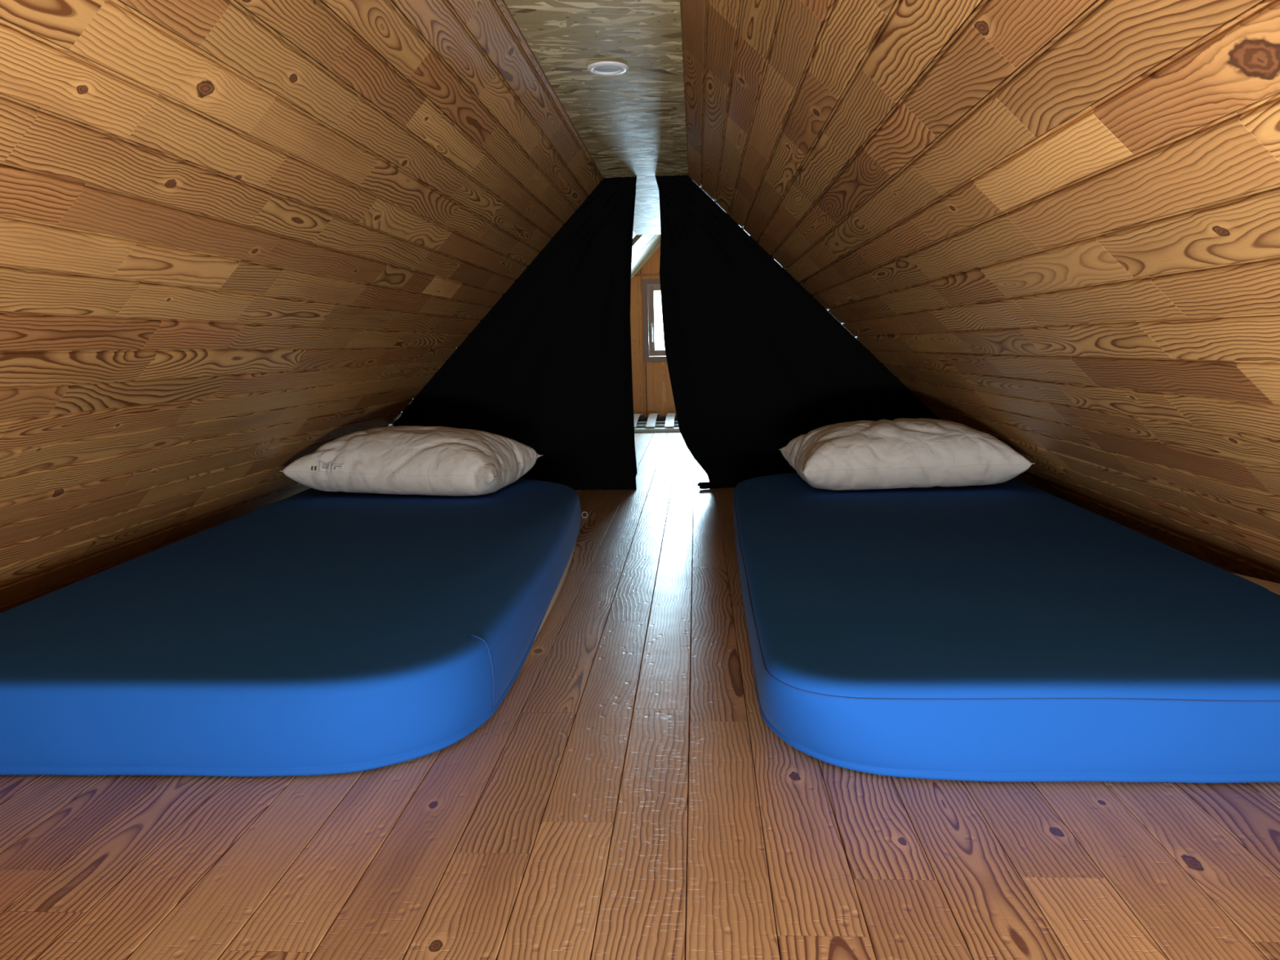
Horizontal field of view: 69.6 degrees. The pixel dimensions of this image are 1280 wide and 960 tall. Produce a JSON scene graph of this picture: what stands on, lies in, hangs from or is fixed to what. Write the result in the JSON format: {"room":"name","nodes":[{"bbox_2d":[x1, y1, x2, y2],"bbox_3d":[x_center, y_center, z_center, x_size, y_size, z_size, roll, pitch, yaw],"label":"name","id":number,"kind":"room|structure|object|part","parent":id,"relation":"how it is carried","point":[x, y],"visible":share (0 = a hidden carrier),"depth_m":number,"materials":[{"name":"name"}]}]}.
{"room":"attic bedroom","nodes":[
{"label":"attic bedroom","id":0,"kind":"room"},
{"bbox_2d":[0,0,603,613],"bbox_3d":[-0.870,-0.289,1.889,1.240,1.300,4.009,-1,8,4],"label":"wall","id":1,"kind":"structure","parent":0,"point":[223,264],"depth_m":1.73,"materials":[{"name":"brown wood"}]},
{"bbox_2d":[235,0,573,236],"bbox_3d":[-0.898,-0.298,1.864,1.323,1.384,4.060,-1,8,4],"label":"trim","id":2,"kind":"structure","parent":1,"relation":"attached to","point":[235,0],"depth_m":1.76,"materials":[{"name":"brown wood"}]},
{"bbox_2d":[392,176,637,489],"bbox_3d":[-0.528,-0.584,3.838,1.063,1.277,0.050,-1,8,4],"label":"curtain","id":3,"kind":"object","parent":1,"relation":"attached to","point":[547,370],"visible":0.85,"depth_m":3.84,"materials":[{"name":"black fabric"}]},
{"bbox_2d":[503,0,688,235],"bbox_3d":[-0.037,-1.084,2.707,0.348,0.018,5.958,-1,8,4],"label":"ceiling","id":4,"kind":"structure","parent":0,"point":[632,122],"depth_m":2.35,"materials":[{"name":"beige wood"}]},
{"bbox_2d":[586,61,628,75],"bbox_3d":[-0.079,-1.005,2.251,0.102,0.006,0.102,-1,8,4],"label":"recessed light","id":5,"kind":"object","parent":4,"relation":"in","point":[605,68],"visible":1,"depth_m":2.25,"materials":[{"name":"white plastic"}]},
{"bbox_2d":[593,65,621,72],"bbox_3d":[-0.079,-1.006,2.251,0.069,0.001,0.069,-1,8,4],"label":"diffuser","id":6,"kind":"object","parent":5,"relation":"attached to","point":[597,68],"depth_m":2.25,"materials":[{"name":"white plastic"}]},
{"bbox_2d":[0,431,1279,959],"bbox_3d":[0.072,0.078,3.663,3.469,0.015,7.519,-1,8,4],"label":"floor","id":7,"kind":"structure","parent":0,"point":[555,828],"depth_m":1.13,"materials":[{"name":"brown wood"}]},
{"bbox_2d":[0,478,581,776],"bbox_3d":[-0.690,0.207,2.340,1.032,0.144,2.095,-1,8,4],"label":"mattress","id":8,"kind":"object","parent":7,"relation":"on","point":[309,632],"visible":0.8,"depth_m":1.50,"materials":[{"name":"blue fabric"}]},
{"bbox_2d":[280,426,542,496],"bbox_3d":[-0.736,-0.076,3.057,0.710,0.203,0.500,0,8,11],"label":"pillow","id":9,"kind":"object","parent":8,"relation":"on","point":[428,460],"visible":1,"depth_m":2.88,"materials":[{"name":"white fabric"}]},
{"bbox_2d":[633,413,679,432],"bbox_3d":[0.298,-0.443,6.843,0.997,0.086,0.936,-1,8,4],"label":"bed base","id":10,"kind":"object","parent":7,"relation":"on","point":[652,423],"visible":0.27,"depth_m":6.63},
{"bbox_3d":[0.286,-0.351,6.420,0.972,0.026,0.072,-1,8,4],"label":"rail","id":11,"kind":"part","parent":10,"relation":"part of","materials":[{"name":"grey metal"}]},
{"bbox_3d":[0.336,-0.485,7.248,0.972,0.050,0.120,-1,8,4],"label":"rail","id":12,"kind":"part","parent":10,"relation":"part of","materials":[{"name":"metal"}]},
{"bbox_2d":[684,493,693,959],"bbox_3d":[0.098,0.094,3.679,3.570,0.028,7.550,-1,8,4],"label":"trim","id":13,"kind":"structure","parent":7,"relation":"attached to","point":[693,493],"depth_m":1.29,"materials":[{"name":"brown wood"}]},
{"bbox_2d":[733,472,1279,782],"bbox_3d":[0.736,0.188,2.251,0.999,0.143,2.096,-1,8,4],"label":"mattress","id":14,"kind":"object","parent":7,"relation":"on","point":[1012,630],"visible":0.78,"depth_m":1.41,"materials":[{"name":"blue fabric"}]},
{"bbox_2d":[778,417,1035,490],"bbox_3d":[0.823,-0.096,2.959,0.689,0.199,0.491,-1,8,1],"label":"pillow","id":15,"kind":"object","parent":14,"relation":"on","point":[901,452],"visible":1,"depth_m":2.76,"materials":[{"name":"white fabric"}]},
{"bbox_2d":[631,234,655,261],"bbox_3d":[-0.561,-0.994,6.307,1.413,1.480,0.558,-1,8,4],"label":"wall","id":16,"kind":"structure","parent":0,"point":[639,242],"depth_m":6.18,"materials":[{"name":"white paint"}]},
{"bbox_2d":[631,234,660,275],"bbox_3d":[-0.521,-1.090,6.956,1.413,1.480,0.708,-1,8,4],"label":"beam","id":17,"kind":"structure","parent":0,"point":[653,243],"depth_m":6.75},
{"bbox_2d":[631,242,660,279],"bbox_3d":[-0.494,-1.114,7.239,1.389,1.456,0.138,-1,8,4],"label":"trim","id":18,"kind":"structure","parent":17,"relation":"attached to","point":[657,247],"depth_m":7.08,"materials":[{"name":"brown wood"}]},
{"bbox_2d":[630,246,676,415],"bbox_3d":[0.338,-1.254,7.298,3.510,1.560,0.120,-1,8,4],"label":"wall","id":19,"kind":"structure","parent":0,"point":[659,396],"depth_m":7.31,"materials":[{"name":"brown wood"}]},
{"bbox_2d":[640,268,647,415],"bbox_3d":[0.027,-1.123,7.275,0.034,1.320,0.002,-1,8,4],"label":"trim","id":20,"kind":"structure","parent":19,"relation":"attached to","point":[640,268],"depth_m":7.32,"materials":[{"name":"brown wood"}]},
{"bbox_2d":[634,273,659,275],"bbox_3d":[0.343,-1.609,7.179,0.774,0.015,0.012,-1,8,4],"label":"trim","id":21,"kind":"structure","parent":19,"relation":"attached to","point":[642,274],"depth_m":7.19,"materials":[{"name":"brown wood"}]},
{"bbox_2d":[642,279,666,361],"bbox_3d":[0.358,-1.258,7.236,0.666,0.641,0.100,-1,8,4],"label":"window","id":22,"kind":"structure","parent":19,"relation":"in","point":[649,286],"depth_m":7.24,"materials":[{"name":"brown wood"}]},
{"bbox_3d":[0.093,-1.141,7.225,0.016,0.120,0.012,-1,8,4],"label":"lever","id":23,"kind":"part","parent":22,"relation":"part of","materials":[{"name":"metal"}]},
{"bbox_3d":[0.358,-1.259,7.242,0.581,0.556,0.057,-1,8,4],"label":"sash","id":24,"kind":"part","parent":22,"relation":"part of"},
{"bbox_2d":[680,0,1279,583],"bbox_3d":[0.749,-0.309,1.787,1.325,1.302,4.009,-1,8,4],"label":"wall","id":25,"kind":"structure","parent":0,"point":[1080,273],"depth_m":1.44,"materials":[{"name":"brown wood"}]},
{"bbox_2d":[655,174,939,488],"bbox_3d":[0.791,-0.602,3.754,1.434,1.277,0.059,-1,8,2],"label":"curtain","id":26,"kind":"object","parent":25,"relation":"attached to","point":[757,364],"visible":0.9,"depth_m":3.78,"materials":[{"name":"black fabric"}]},
{"bbox_2d":[771,0,1093,263],"bbox_3d":[0.752,-0.340,1.757,1.366,1.342,4.060,-1,8,4],"label":"trim","id":27,"kind":"structure","parent":25,"relation":"attached to","point":[982,0],"depth_m":1.30,"materials":[{"name":"brown wood"}]}
]}

